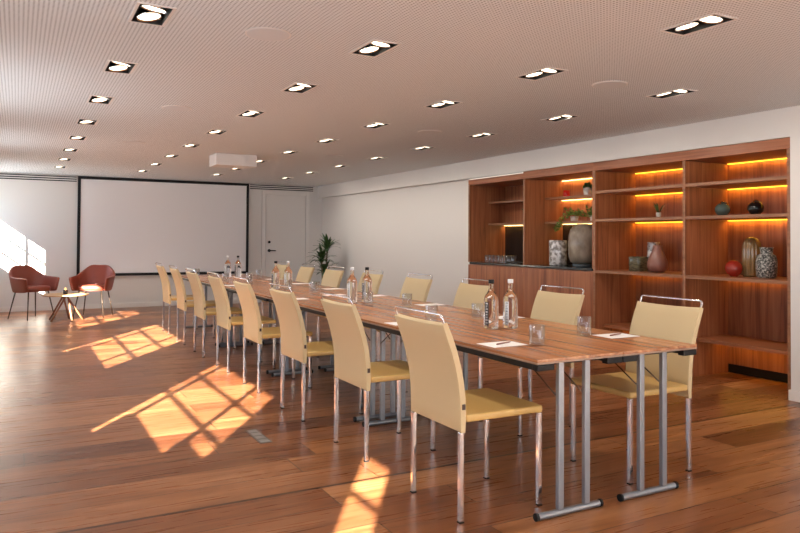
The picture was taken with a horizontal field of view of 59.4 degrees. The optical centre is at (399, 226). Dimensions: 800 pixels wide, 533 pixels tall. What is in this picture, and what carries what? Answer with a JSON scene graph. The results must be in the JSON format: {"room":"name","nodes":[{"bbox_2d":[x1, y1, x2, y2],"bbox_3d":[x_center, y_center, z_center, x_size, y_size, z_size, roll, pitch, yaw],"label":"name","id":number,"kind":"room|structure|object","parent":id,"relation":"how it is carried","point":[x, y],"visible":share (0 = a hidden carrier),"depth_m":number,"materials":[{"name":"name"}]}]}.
{"room":"conference room","nodes":[
{"label":"conference room","id":0,"kind":"room"},
{"bbox_2d":[0,172,321,306],"bbox_3d":[-4.138,0.230,13.288,7.150,2.505,0.100,1,-1,-29],"label":"wall","id":1,"kind":"structure","parent":0,"point":[38,219],"depth_m":12.24,"materials":[{"name":"white paint"}]},
{"bbox_2d":[0,299,260,311],"bbox_3d":[-4.970,1.425,12.752,5.010,0.085,0.014,1,-1,-29],"label":"baseboard","id":2,"kind":"structure","parent":1,"relation":"attached to","point":[173,303],"depth_m":12.50,"materials":[{"name":"white paint"}]},
{"bbox_2d":[76,176,248,275],"bbox_3d":[-4.332,0.013,13.086,3.070,1.768,0.035,1,-1,-29],"label":"projection screen","id":3,"kind":"object","parent":1,"relation":"attached to","point":[127,225],"visible":0.81,"depth_m":13.02,"materials":[{"name":"fabric"}]},
{"bbox_2d":[250,184,312,191],"bbox_3d":[-2.382,-0.782,14.194,1.330,0.115,0.014,1,-1,-29],"label":"air vent","id":4,"kind":"object","parent":1,"relation":"in","point":[252,186],"visible":1,"depth_m":14.18,"materials":[{"name":"metal"}]},
{"bbox_2d":[261,191,308,301],"bbox_3d":[-2.305,0.398,14.183,1.000,2.225,0.074,1,-1,-29],"label":"door","id":5,"kind":"structure","parent":1,"relation":"in","point":[285,229],"depth_m":14.20,"materials":[{"name":"white paint"}]},
{"bbox_2d":[0,302,799,532],"bbox_3d":[0.231,1.413,5.230,7.150,0.100,18.400,1,-1,-29],"label":"floor","id":6,"kind":"structure","parent":0,"point":[111,423],"depth_m":4.22,"materials":[{"name":"brown wood"}]},
{"bbox_2d":[8,265,59,320],"bbox_3d":[-5.749,1.020,10.944,0.544,0.822,0.636,0,-1,26],"label":"armchair","id":7,"kind":"object","parent":6,"relation":"on","point":[24,278],"visible":1,"depth_m":11.02,"materials":[{"name":"brown leather"}]},
{"bbox_2d":[28,285,49,291],"bbox_3d":[-5.716,0.961,10.930,0.410,0.086,0.430,0,-1,26],"label":"seat cushion","id":8,"kind":"object","parent":7,"relation":"on","point":[31,288],"depth_m":10.83,"materials":[{"name":"brown leather"}]},
{"bbox_2d":[41,293,88,321],"bbox_3d":[-5.125,1.234,10.742,0.668,0.404,0.668,1,-1,-29],"label":"side table","id":9,"kind":"object","parent":6,"relation":"on","point":[63,296],"visible":0.96,"depth_m":10.69,"materials":[{"name":"brown wood"}]},
{"bbox_2d":[69,265,114,317],"bbox_3d":[-4.920,1.031,11.284,0.636,0.822,0.544,0,-1,-5],"label":"armchair","id":10,"kind":"object","parent":6,"relation":"on","point":[101,278],"visible":0.98,"depth_m":11.41,"materials":[{"name":"red fabric"}]},
{"bbox_2d":[77,284,104,290],"bbox_3d":[-4.916,0.972,11.249,0.430,0.086,0.410,0,-1,-5],"label":"seat cushion","id":11,"kind":"object","parent":10,"relation":"on","point":[80,287],"depth_m":11.06,"materials":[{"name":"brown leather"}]},
{"bbox_2d":[155,262,197,334],"bbox_3d":[-2.973,0.951,9.485,0.575,0.938,0.458,1,-1,-29],"label":"dining chair","id":12,"kind":"object","parent":6,"relation":"on","point":[167,297],"visible":0.8,"depth_m":9.32,"materials":[{"name":"beige leather"}]},
{"bbox_2d":[169,265,223,344],"bbox_3d":[-2.498,0.938,8.598,0.575,0.938,0.458,1,-1,-28],"label":"dining chair","id":13,"kind":"object","parent":6,"relation":"on","point":[182,303],"visible":0.9,"depth_m":8.47,"materials":[{"name":"beige leather"}]},
{"bbox_2d":[185,268,241,357],"bbox_3d":[-2.034,0.925,7.743,0.575,0.938,0.458,1,-1,-29],"label":"dining chair","id":14,"kind":"object","parent":6,"relation":"on","point":[200,310],"visible":0.89,"depth_m":7.62,"materials":[{"name":"beige leather"}]},
{"bbox_2d":[181,275,251,345],"bbox_3d":[-2.419,1.048,9.162,0.518,0.740,1.937,1,-1,-29],"label":"folding table","id":15,"kind":"object","parent":6,"relation":"on","point":[204,280],"visible":0.34,"depth_m":8.80,"materials":[{"name":"wood"}]},
{"bbox_2d":[224,256,230,276],"bbox_3d":[-2.329,0.538,9.486,0.088,0.291,0.089,0,-1,39],"label":"water bottle","id":16,"kind":"object","parent":15,"relation":"on","point":[227,266],"visible":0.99,"depth_m":9.46,"materials":[{"name":"clear glass"}]},
{"bbox_2d":[207,272,275,372],"bbox_3d":[-1.560,0.913,6.889,0.575,0.938,0.458,1,-1,-28],"label":"dining chair","id":17,"kind":"object","parent":6,"relation":"on","point":[223,312],"visible":0.93,"depth_m":6.78,"materials":[{"name":"beige leather"}]},
{"bbox_2d":[220,274,292,341],"bbox_3d":[-1.962,1.056,9.411,0.518,0.740,1.937,1,-1,-29],"label":"folding table","id":18,"kind":"object","parent":6,"relation":"on","point":[249,276],"visible":0.21,"depth_m":9.02,"materials":[{"name":"wood"}]},
{"bbox_2d":[235,256,240,276],"bbox_3d":[-2.206,0.540,9.553,0.088,0.291,0.089,-1,-1,45],"label":"water bottle","id":19,"kind":"object","parent":18,"relation":"on","point":[237,263],"visible":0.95,"depth_m":9.52,"materials":[{"name":"clear glass"}]},
{"bbox_2d":[244,429,271,443],"bbox_3d":[-0.908,1.340,4.496,0.080,0.004,0.340,1,-1,-29],"label":"socket","id":20,"kind":"object","parent":6,"relation":"on","point":[256,434],"visible":1,"depth_m":4.47,"materials":[{"name":"grey"}]},
{"bbox_2d":[250,432,261,435],"bbox_3d":[-0.926,1.339,4.529,0.060,0.002,0.065,1,-1,-29],"label":"socket","id":21,"kind":"object","parent":20,"relation":"attached to","point":[251,433],"depth_m":4.53,"materials":[{"name":"grey"}]},
{"bbox_2d":[254,435,265,438],"bbox_3d":[-0.888,1.338,4.459,0.060,0.002,0.065,1,-1,-29],"label":"socket","id":22,"kind":"object","parent":20,"relation":"attached to","point":[255,436],"depth_m":4.46,"materials":[{"name":"grey"}]},
{"bbox_2d":[258,439,269,442],"bbox_3d":[-0.850,1.337,4.389,0.060,0.002,0.065,1,-1,-29],"label":"socket","id":23,"kind":"object","parent":20,"relation":"attached to","point":[259,440],"depth_m":4.39,"materials":[{"name":"grey"}]},
{"bbox_2d":[219,282,314,373],"bbox_3d":[-1.490,1.023,7.459,0.518,0.740,1.937,1,-1,-29],"label":"folding table","id":24,"kind":"object","parent":6,"relation":"on","point":[260,290],"visible":0.43,"depth_m":7.28,"materials":[{"name":"wood"}]},
{"bbox_2d":[271,261,279,288],"bbox_3d":[-1.305,0.506,7.367,0.088,0.291,0.089,-1,-1,45],"label":"water bottle","id":25,"kind":"object","parent":24,"relation":"on","point":[275,275],"visible":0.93,"depth_m":7.33,"materials":[{"name":"clear glass"}]},
{"bbox_2d":[284,261,291,288],"bbox_3d":[-1.176,0.507,7.381,0.088,0.291,0.089,0,-1,39],"label":"water bottle","id":26,"kind":"object","parent":24,"relation":"on","point":[288,272],"visible":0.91,"depth_m":7.35,"materials":[{"name":"clear glass"}]},
{"bbox_2d":[233,276,312,392],"bbox_3d":[-1.100,0.900,6.029,0.575,0.938,0.458,1,-1,-28],"label":"dining chair","id":27,"kind":"object","parent":6,"relation":"on","point":[253,330],"visible":0.94,"depth_m":5.90,"materials":[{"name":"beige leather"}]},
{"bbox_2d":[277,261,286,278],"bbox_3d":[-1.937,0.967,9.996,0.575,0.938,0.458,1,-1,-30],"label":"dining chair","id":28,"kind":"object","parent":6,"relation":"on","point":[281,268],"visible":0.13,"depth_m":10.01,"materials":[{"name":"beige leather"}]},
{"bbox_2d":[262,263,314,336],"bbox_3d":[-1.463,0.955,9.168,0.575,0.938,0.458,1,-1,-29],"label":"dining chair","id":29,"kind":"object","parent":6,"relation":"on","point":[305,274],"visible":0.31,"depth_m":9.21,"materials":[{"name":"beige leather"}]},
{"bbox_2d":[257,281,360,368],"bbox_3d":[-1.033,1.030,7.708,0.518,0.740,1.937,1,-1,-29],"label":"folding table","id":30,"kind":"object","parent":6,"relation":"on","point":[301,287],"visible":0.18,"depth_m":7.47,"materials":[{"name":"wood"}]},
{"bbox_2d":[269,283,363,421],"bbox_3d":[-0.619,0.887,5.151,0.575,0.938,0.458,1,-1,-29],"label":"dining chair","id":31,"kind":"object","parent":6,"relation":"on","point":[294,344],"visible":0.8,"depth_m":5.01,"materials":[{"name":"beige leather"}]},
{"bbox_2d":[306,233,339,277],"bbox_3d":[-1.433,0.809,13.348,0.656,1.385,0.636,0,-1,14],"label":"dracaena plant","id":32,"kind":"object","parent":6,"relation":"on","point":[327,244],"visible":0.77,"depth_m":13.29,"materials":[{"name":"green plant"}]},
{"bbox_2d":[301,266,344,340],"bbox_3d":[-1.017,0.942,8.307,0.575,0.938,0.458,1,-1,-31],"label":"dining chair","id":33,"kind":"object","parent":6,"relation":"on","point":[332,278],"visible":0.26,"depth_m":8.42,"materials":[{"name":"beige leather"}]},
{"bbox_2d":[265,294,415,421],"bbox_3d":[-0.562,0.997,5.755,0.518,0.740,1.937,1,-1,-29],"label":"folding table","id":34,"kind":"object","parent":6,"relation":"on","point":[312,304],"visible":0.45,"depth_m":5.18,"materials":[{"name":"wood"}]},
{"bbox_2d":[347,267,356,302],"bbox_3d":[-0.400,0.484,5.845,0.088,0.291,0.089,0,-1,39],"label":"water bottle","id":35,"kind":"object","parent":34,"relation":"on","point":[351,281],"visible":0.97,"depth_m":5.81,"materials":[{"name":"clear glass"}]},
{"bbox_2d":[317,269,382,357],"bbox_3d":[-0.535,0.930,7.464,0.575,0.938,0.458,1,-1,-29],"label":"dining chair","id":36,"kind":"object","parent":6,"relation":"on","point":[376,278],"visible":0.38,"depth_m":7.50,"materials":[{"name":"beige leather"}]},
{"bbox_2d":[320,292,435,461],"bbox_3d":[-0.139,0.874,4.278,0.575,0.938,0.458,1,-1,-29],"label":"dining chair","id":37,"kind":"object","parent":6,"relation":"on","point":[352,364],"visible":0.91,"depth_m":4.16,"materials":[{"name":"beige leather"}]},
{"bbox_2d":[363,273,432,361],"bbox_3d":[-0.056,0.917,6.605,0.575,0.938,0.458,1,-1,-30],"label":"dining chair","id":38,"kind":"object","parent":6,"relation":"on","point":[419,288],"visible":0.41,"depth_m":6.68,"materials":[{"name":"beige leather"}]},
{"bbox_2d":[322,292,474,371],"bbox_3d":[-0.105,1.005,6.004,0.518,0.740,1.937,1,-1,-29],"label":"folding table","id":39,"kind":"object","parent":6,"relation":"on","point":[386,301],"visible":0.08,"depth_m":5.77,"materials":[{"name":"wood"}]},
{"bbox_2d":[362,267,371,301],"bbox_3d":[-0.278,0.486,5.900,0.088,0.291,0.089,-1,-1,45],"label":"water bottle","id":40,"kind":"object","parent":39,"relation":"on","point":[366,281],"visible":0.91,"depth_m":5.87,"materials":[{"name":"clear glass"}]},
{"bbox_2d":[414,303,442,305],"bbox_3d":[0.239,0.630,5.668,0.210,0.001,0.149,1,-1,-29],"label":"notepad","id":41,"kind":"object","parent":39,"relation":"on","point":[434,304],"visible":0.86,"depth_m":5.67,"materials":[{"name":"white paper"}]},
{"bbox_2d":[406,278,488,392],"bbox_3d":[0.391,0.905,5.765,0.575,0.938,0.458,1,-1,-27],"label":"dining chair","id":42,"kind":"object","parent":6,"relation":"on","point":[470,296],"visible":0.2,"depth_m":5.84,"materials":[{"name":"beige leather"}]},
{"bbox_2d":[394,306,541,523],"bbox_3d":[0.326,0.861,3.420,0.575,0.938,0.458,1,-1,-29],"label":"dining chair","id":43,"kind":"object","parent":6,"relation":"on","point":[439,394],"visible":1,"depth_m":3.32,"materials":[{"name":"beige leather"}]},
{"bbox_2d":[360,313,622,521],"bbox_3d":[0.366,0.972,4.052,0.518,0.740,1.937,1,-1,-29],"label":"folding table","id":44,"kind":"object","parent":6,"relation":"on","point":[466,336],"visible":0.72,"depth_m":3.33,"materials":[{"name":"brown wood"}]},
{"bbox_2d":[425,304,437,320],"bbox_3d":[0.203,0.558,4.544,0.079,0.102,0.079,1,-1,-29],"label":"drinking glass","id":45,"kind":"object","parent":44,"relation":"on","point":[429,304],"visible":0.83,"depth_m":4.54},
{"bbox_2d":[484,279,498,328],"bbox_3d":[0.542,0.459,4.172,0.088,0.291,0.089,-1,-1,45],"label":"water bottle","id":46,"kind":"object","parent":44,"relation":"on","point":[491,302],"visible":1,"depth_m":4.14,"materials":[{"name":"clear glass"}]},
{"bbox_2d":[477,341,527,347],"bbox_3d":[0.516,0.593,3.541,0.210,0.001,0.149,1,-1,-30],"label":"notepad","id":47,"kind":"object","parent":44,"relation":"on","point":[490,344],"visible":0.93,"depth_m":3.53,"materials":[{"name":"white paper"}]},
{"bbox_2d":[529,324,544,346],"bbox_3d":[0.685,0.542,3.510,0.079,0.102,0.079,1,-1,-29],"label":"drinking glass","id":48,"kind":"object","parent":44,"relation":"on","point":[536,345],"visible":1,"depth_m":3.51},
{"bbox_2d":[468,264,524,316],"bbox_3d":[1.502,0.977,9.289,0.628,0.938,1.210,1,-1,-29],"label":"base cabinet","id":49,"kind":"object","parent":6,"relation":"on","point":[500,274],"visible":0.29,"depth_m":9.01,"materials":[{"name":"brown wood"}]},
{"bbox_2d":[479,285,584,435],"bbox_3d":[0.909,0.892,4.877,0.575,0.938,0.458,1,-1,-30],"label":"dining chair","id":50,"kind":"object","parent":6,"relation":"on","point":[547,306],"visible":0.52,"depth_m":4.92,"materials":[{"name":"beige leather"}]},
{"bbox_2d":[524,267,592,327],"bbox_3d":[2.076,0.961,8.236,0.628,0.938,1.184,1,-1,-29],"label":"base cabinet","id":51,"kind":"object","parent":6,"relation":"on","point":[534,278],"visible":0.27,"depth_m":8.02,"materials":[{"name":"brown wood"}]},
{"bbox_2d":[469,262,592,270],"bbox_3d":[1.780,0.486,8.766,0.605,0.024,2.340,1,-1,-29],"label":"countertop","id":52,"kind":"structure","parent":51,"relation":"on","point":[518,264],"depth_m":8.47,"materials":[{"name":"grey stone"}]},
{"bbox_2d":[468,163,592,268],"bbox_3d":[1.791,-0.100,8.787,0.632,1.147,2.396,1,-1,-29],"label":"wall shelving","id":53,"kind":"object","parent":52,"relation":"on","point":[498,224],"visible":0.76,"depth_m":8.88,"materials":[{"name":"brown wood"}]},
{"bbox_2d":[563,190,569,195],"bbox_3d":[2.022,-0.402,8.511,0.080,0.075,0.080,1,-1,-29],"label":"candle jar","id":54,"kind":"object","parent":53,"relation":"on","point":[565,192],"visible":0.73,"depth_m":8.48,"materials":[{"name":"red glass"}]},
{"bbox_2d":[553,207,584,231],"bbox_3d":[2.031,-0.089,8.437,0.363,0.296,0.249,0,-1,4],"label":"trailing plant","id":55,"kind":"object","parent":53,"relation":"on","point":[578,213],"visible":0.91,"depth_m":8.41,"materials":[{"name":"green plant"}]},
{"bbox_2d":[583,181,591,194],"bbox_3d":[2.186,-0.450,8.203,0.168,0.162,0.177,1,-1,-29],"label":"potted plant","id":56,"kind":"object","parent":53,"relation":"on","point":[587,187],"visible":0.8,"depth_m":8.16,"materials":[{"name":"green plant"}]},
{"bbox_2d":[583,205,591,220],"bbox_3d":[2.257,-0.163,8.154,0.227,0.186,0.242,0,-1,32],"label":"trailing plant","id":57,"kind":"object","parent":53,"relation":"on","point":[589,213],"visible":0.34,"depth_m":8.13,"materials":[{"name":"green plant"}]},
{"bbox_2d":[549,240,566,265],"bbox_3d":[1.903,0.316,8.458,0.212,0.305,0.212,1,-1,-29],"label":"vase","id":58,"kind":"object","parent":52,"relation":"on","point":[557,248],"visible":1,"depth_m":8.37,"materials":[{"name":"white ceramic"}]},
{"bbox_2d":[568,224,591,266],"bbox_3d":[2.112,0.216,8.118,0.328,0.495,0.328,1,-1,-29],"label":"vase","id":59,"kind":"object","parent":52,"relation":"on","point":[580,235],"visible":0.81,"depth_m":7.99,"materials":[{"name":"grey"}]},
{"bbox_2d":[421,310,696,501],"bbox_3d":[0.823,0.980,4.301,0.518,0.740,1.937,1,-1,-29],"label":"folding table","id":60,"kind":"object","parent":6,"relation":"on","point":[633,348],"visible":0.65,"depth_m":3.56,"materials":[{"name":"wood"}]},
{"bbox_2d":[503,279,517,328],"bbox_3d":[0.663,0.461,4.215,0.088,0.291,0.089,0,-1,39],"label":"water bottle","id":61,"kind":"object","parent":60,"relation":"on","point":[510,300],"visible":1,"depth_m":4.18,"materials":[{"name":"clear glass"}]},
{"bbox_2d":[577,316,591,335],"bbox_3d":[1.024,0.552,3.903,0.079,0.102,0.079,1,-1,-29],"label":"drinking glass","id":62,"kind":"object","parent":60,"relation":"on","point":[577,316],"visible":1,"depth_m":3.90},
{"bbox_2d":[594,333,637,338],"bbox_3d":[1.197,0.603,3.889,0.210,0.001,0.149,1,-1,-27],"label":"notepad","id":63,"kind":"object","parent":60,"relation":"on","point":[622,335],"visible":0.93,"depth_m":3.88,"materials":[{"name":"white paper"}]},
{"bbox_2d":[570,295,703,484],"bbox_3d":[1.338,0.878,3.985,0.575,0.938,0.458,1,-1,-29],"label":"dining chair","id":64,"kind":"object","parent":6,"relation":"on","point":[667,322],"visible":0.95,"depth_m":3.96,"materials":[{"name":"beige leather"}]},
{"bbox_2d":[593,137,790,389],"bbox_3d":[2.893,0.352,6.761,0.642,2.112,2.203,1,-1,-29],"label":"bookcase","id":65,"kind":"object","parent":6,"relation":"on","point":[745,325],"visible":0.8,"depth_m":6.71,"materials":[{"name":"brown wood"}]},
{"bbox_2d":[629,256,647,270],"bbox_3d":[2.508,0.391,7.386,0.154,0.152,0.154,1,-1,-29],"label":"vase","id":66,"kind":"object","parent":65,"relation":"on","point":[636,263],"visible":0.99,"depth_m":7.32,"materials":[{"name":"green glass"}]},
{"bbox_2d":[647,242,659,270],"bbox_3d":[2.680,0.316,7.418,0.132,0.305,0.132,1,-1,-29],"label":"vase","id":67,"kind":"object","parent":65,"relation":"on","point":[649,244],"visible":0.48,"depth_m":7.38,"materials":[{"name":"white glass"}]},
{"bbox_2d":[647,245,667,271],"bbox_3d":[2.620,0.327,7.140,0.208,0.272,0.208,1,-1,-29],"label":"vase","id":68,"kind":"object","parent":65,"relation":"on","point":[657,261],"visible":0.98,"depth_m":7.07,"materials":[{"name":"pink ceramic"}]},
{"bbox_2d":[653,202,668,216],"bbox_3d":[2.660,-0.170,7.214,0.179,0.168,0.175,1,-1,-37],"label":"succulent","id":69,"kind":"object","parent":65,"relation":"on","point":[658,213],"visible":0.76,"depth_m":7.19,"materials":[{"name":"green plant"}]},
{"bbox_2d":[714,201,730,214],"bbox_3d":[3.003,-0.167,6.536,0.136,0.141,0.136,1,-1,-29],"label":"vase","id":70,"kind":"object","parent":65,"relation":"on","point":[723,208],"visible":0.9,"depth_m":6.49,"materials":[{"name":"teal ceramic"}]},
{"bbox_2d":[725,260,742,276],"bbox_3d":[3.023,0.378,6.357,0.152,0.147,0.152,1,-1,-29],"label":"vase","id":71,"kind":"object","parent":65,"relation":"on","point":[733,268],"visible":1,"depth_m":6.31,"materials":[{"name":"red ceramic"}]},
{"bbox_2d":[742,237,760,276],"bbox_3d":[3.185,0.274,6.355,0.164,0.357,0.164,1,-1,-29],"label":"ribbed vase","id":72,"kind":"object","parent":65,"relation":"on","point":[750,246],"visible":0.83,"depth_m":6.30,"materials":[{"name":"orange glass"}]},
{"bbox_2d":[747,200,763,213],"bbox_3d":[3.163,-0.171,6.242,0.136,0.141,0.136,1,-1,-29],"label":"vase","id":73,"kind":"object","parent":65,"relation":"on","point":[755,207],"visible":0.88,"depth_m":6.20,"materials":[{"name":"black ceramic"}]},
{"bbox_2d":[756,247,777,278],"bbox_3d":[3.197,0.314,6.122,0.172,0.268,0.172,1,-1,-29],"label":"vase","id":74,"kind":"object","parent":65,"relation":"on","point":[766,261],"visible":1,"depth_m":6.06,"materials":[{"name":"ceramic"}]},
{"bbox_2d":[0,0,799,186],"bbox_3d":[0.248,-1.091,5.276,7.150,0.200,18.400,1,-1,-29],"label":"ceiling","id":75,"kind":"structure","parent":0,"point":[54,54],"depth_m":4.74,"materials":[{"name":"paint"}]},
{"bbox_2d":[0,173,76,182],"bbox_3d":[-6.429,-0.849,11.990,1.647,0.115,0.014,1,-1,-29],"label":"ceiling vent","id":76,"kind":"object","parent":75,"relation":"in","point":[3,176],"visible":1,"depth_m":12.09,"materials":[{"name":"metal"}]},
{"bbox_2d":[57,158,71,160],"bbox_3d":[-4.675,-0.989,9.780,0.177,0.110,0.328,1,-1,-29],"label":"recessed light","id":77,"kind":"object","parent":75,"relation":"in","point":[62,159],"visible":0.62,"depth_m":9.83,"materials":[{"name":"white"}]},
{"bbox_2d":[62,148,78,151],"bbox_3d":[-4.098,-1.004,8.721,0.177,0.110,0.328,1,-1,-29],"label":"recessed light","id":78,"kind":"object","parent":75,"relation":"in","point":[63,149],"visible":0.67,"depth_m":8.78,"materials":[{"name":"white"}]},
{"bbox_2d":[68,135,87,139],"bbox_3d":[-3.521,-1.020,7.662,0.177,0.110,0.328,1,-1,-29],"label":"recessed light","id":79,"kind":"object","parent":75,"relation":"in","point":[72,137],"visible":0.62,"depth_m":7.71,"materials":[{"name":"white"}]},
{"bbox_2d":[75,118,98,124],"bbox_3d":[-2.943,-1.036,6.603,0.177,0.110,0.328,1,-1,-29],"label":"recessed light","id":80,"kind":"object","parent":75,"relation":"in","point":[79,121],"visible":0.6,"depth_m":6.65,"materials":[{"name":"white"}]},
{"bbox_2d":[86,95,114,104],"bbox_3d":[-2.366,-1.051,5.543,0.177,0.110,0.328,1,-1,-29],"label":"recessed light","id":81,"kind":"object","parent":75,"relation":"in","point":[92,98],"visible":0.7,"depth_m":5.59,"materials":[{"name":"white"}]},
{"bbox_2d":[102,60,137,74],"bbox_3d":[-1.789,-1.067,4.484,0.177,0.110,0.328,1,-1,-29],"label":"recessed light","id":82,"kind":"object","parent":75,"relation":"in","point":[112,66],"visible":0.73,"depth_m":4.52,"materials":[{"name":"black"}]},
{"bbox_2d":[128,2,176,26],"bbox_3d":[-1.212,-1.083,3.425,0.177,0.110,0.328,1,-1,-29],"label":"recessed light","id":83,"kind":"object","parent":75,"relation":"in","point":[142,13],"visible":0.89,"depth_m":3.45,"materials":[{"name":"white paint"}]},
{"bbox_2d":[163,154,179,157],"bbox_3d":[-3.031,-0.987,9.302,0.177,0.110,0.328,1,-1,-29],"label":"recessed light","id":84,"kind":"object","parent":75,"relation":"in","point":[166,155],"visible":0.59,"depth_m":9.36,"materials":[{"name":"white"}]},
{"bbox_2d":[161,105,191,110],"bbox_3d":[-1.868,-0.991,5.876,0.244,0.006,0.244,1,-1,-29],"label":"ceiling speaker","id":85,"kind":"object","parent":75,"relation":"attached to","point":[167,107],"visible":1,"depth_m":5.87,"materials":[{"name":"white"}]},
{"bbox_2d":[180,143,201,147],"bbox_3d":[-2.454,-1.002,8.243,0.177,0.110,0.328,1,-1,-29],"label":"recessed light","id":86,"kind":"object","parent":75,"relation":"in","point":[186,144],"visible":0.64,"depth_m":8.31,"materials":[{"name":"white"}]},
{"bbox_2d":[204,129,228,134],"bbox_3d":[-1.877,-1.018,7.184,0.177,0.110,0.328,1,-1,-29],"label":"recessed light","id":87,"kind":"object","parent":75,"relation":"in","point":[212,131],"visible":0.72,"depth_m":7.23,"materials":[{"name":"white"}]},
{"bbox_2d":[209,153,256,168],"bbox_3d":[-2.192,-0.859,9.215,0.530,0.149,0.364,1,-1,-29],"label":"projector","id":88,"kind":"object","parent":75,"relation":"attached to","point":[221,160],"visible":1,"depth_m":9.07,"materials":[{"name":"white paint"}]},
{"bbox_2d":[236,110,265,117],"bbox_3d":[-1.299,-1.034,6.125,0.177,0.110,0.328,1,-1,-29],"label":"recessed light","id":89,"kind":"object","parent":75,"relation":"in","point":[247,113],"visible":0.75,"depth_m":6.16,"materials":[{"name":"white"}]},
{"bbox_2d":[245,27,290,40],"bbox_3d":[-0.701,-1.023,3.733,0.244,0.006,0.244,1,-1,-29],"label":"ceiling speaker","id":90,"kind":"object","parent":75,"relation":"attached to","point":[259,33],"visible":1,"depth_m":3.72,"materials":[{"name":"white"}]},
{"bbox_2d":[280,150,300,153],"bbox_3d":[-1.388,-0.985,8.824,0.177,0.110,0.328,1,-1,-29],"label":"recessed light","id":91,"kind":"object","parent":75,"relation":"in","point":[287,151],"visible":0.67,"depth_m":8.87,"materials":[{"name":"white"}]},
{"bbox_2d":[281,82,319,93],"bbox_3d":[-0.722,-1.050,5.065,0.177,0.110,0.328,1,-1,-29],"label":"recessed light","id":92,"kind":"object","parent":75,"relation":"in","point":[297,87],"visible":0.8,"depth_m":5.10,"materials":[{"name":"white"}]},
{"bbox_2d":[315,138,339,142],"bbox_3d":[-0.811,-1.000,7.764,0.177,0.110,0.328,1,-1,-29],"label":"recessed light","id":93,"kind":"object","parent":75,"relation":"in","point":[325,140],"visible":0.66,"depth_m":7.81,"materials":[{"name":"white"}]},
{"bbox_2d":[348,39,401,57],"bbox_3d":[-0.145,-1.065,4.006,0.177,0.110,0.328,1,-1,-29],"label":"recessed light","id":94,"kind":"object","parent":75,"relation":"in","point":[373,48],"visible":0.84,"depth_m":4.03,"materials":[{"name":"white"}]},
{"bbox_2d":[361,122,389,128],"bbox_3d":[-0.233,-1.016,6.705,0.177,0.110,0.328,1,-1,-29],"label":"recessed light","id":95,"kind":"object","parent":75,"relation":"in","point":[375,125],"visible":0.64,"depth_m":6.75,"materials":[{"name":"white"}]},
{"bbox_2d":[368,157,388,159],"bbox_3d":[-0.308,-0.967,9.412,0.177,0.110,0.328,1,-1,-29],"label":"recessed light","id":96,"kind":"object","parent":75,"relation":"in","point":[372,158],"visible":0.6,"depth_m":9.45,"materials":[{"name":"black"}]},
{"bbox_2d":[409,146,435,149],"bbox_3d":[0.269,-0.983,8.352,0.177,0.110,0.328,1,-1,-29],"label":"recessed light","id":97,"kind":"object","parent":75,"relation":"in","point":[421,147],"visible":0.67,"depth_m":8.40,"materials":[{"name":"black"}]},
{"bbox_2d":[418,130,441,133],"bbox_3d":[0.300,-0.955,7.068,0.244,0.006,0.244,1,-1,-29],"label":"ceiling speaker","id":98,"kind":"object","parent":75,"relation":"attached to","point":[420,131],"visible":1,"depth_m":7.03,"materials":[{"name":"white"}]},
{"bbox_2d":[424,100,462,108],"bbox_3d":[0.344,-1.032,5.646,0.177,0.110,0.328,1,-1,-29],"label":"recessed light","id":99,"kind":"object","parent":75,"relation":"in","point":[442,104],"visible":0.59,"depth_m":5.68,"materials":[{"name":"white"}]},
{"bbox_2d":[466,133,496,137],"bbox_3d":[0.846,-0.998,7.293,0.177,0.110,0.328,1,-1,-29],"label":"recessed light","id":100,"kind":"object","parent":75,"relation":"in","point":[480,135],"visible":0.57,"depth_m":7.35,"materials":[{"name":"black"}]},
{"bbox_2d":[514,67,568,80],"bbox_3d":[0.921,-1.048,4.587,0.177,0.110,0.328,1,-1,-29],"label":"recessed light","id":101,"kind":"object","parent":75,"relation":"in","point":[545,72],"visible":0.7,"depth_m":4.62,"materials":[{"name":"black"}]},
{"bbox_2d":[542,114,580,121],"bbox_3d":[1.423,-1.014,6.234,0.177,0.110,0.328,1,-1,-29],"label":"recessed light","id":102,"kind":"object","parent":75,"relation":"in","point":[565,116],"visible":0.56,"depth_m":6.27,"materials":[{"name":"black"}]},
{"bbox_2d":[592,81,627,88],"bbox_3d":[1.460,-0.987,4.887,0.244,0.006,0.244,1,-1,-29],"label":"ceiling speaker","id":103,"kind":"object","parent":75,"relation":"attached to","point":[604,84],"visible":1,"depth_m":4.87,"materials":[{"name":"white"}]},
{"bbox_2d":[645,88,696,98],"bbox_3d":[2.001,-1.030,5.175,0.177,0.110,0.328,1,-1,-29],"label":"recessed light","id":104,"kind":"object","parent":75,"relation":"in","point":[681,91],"visible":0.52,"depth_m":5.20,"materials":[{"name":"black"}]},
{"bbox_2d":[660,13,738,35],"bbox_3d":[1.498,-1.063,3.527,0.177,0.110,0.328,1,-1,-29],"label":"recessed light","id":105,"kind":"object","parent":75,"relation":"in","point":[715,19],"visible":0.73,"depth_m":3.54,"materials":[{"name":"black"}]},
{"bbox_2d":[322,105,799,391],"bbox_3d":[3.005,0.232,6.759,0.850,2.355,18.200,1,-1,-29],"label":"wall","id":106,"kind":"structure","parent":0,"point":[400,232],"depth_m":11.02,"materials":[{"name":"white paint"}]},
{"bbox_2d":[505,224,591,264],"bbox_3d":[2.058,0.223,8.928,0.020,0.508,2.395,1,-1,-29],"label":"shelf back panel","id":107,"kind":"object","parent":106,"relation":"attached to","point":[513,234],"depth_m":9.72,"materials":[{"name":"black"}]},
{"bbox_2d":[317,107,789,197],"bbox_3d":[1.087,-0.773,10.313,0.850,0.240,10.150,1,-1,-29],"label":"soffit","id":108,"kind":"structure","parent":106,"relation":"attached to","point":[771,124],"depth_m":7.50,"materials":[{"name":"white paint"}]},
{"bbox_2d":[788,389,799,402],"bbox_3d":[5.065,1.294,2.094,0.064,0.085,8.064,1,-1,-29],"label":"baseboard","id":109,"kind":"structure","parent":106,"relation":"attached to","point":[793,395],"depth_m":5.58,"materials":[{"name":"white paint"}]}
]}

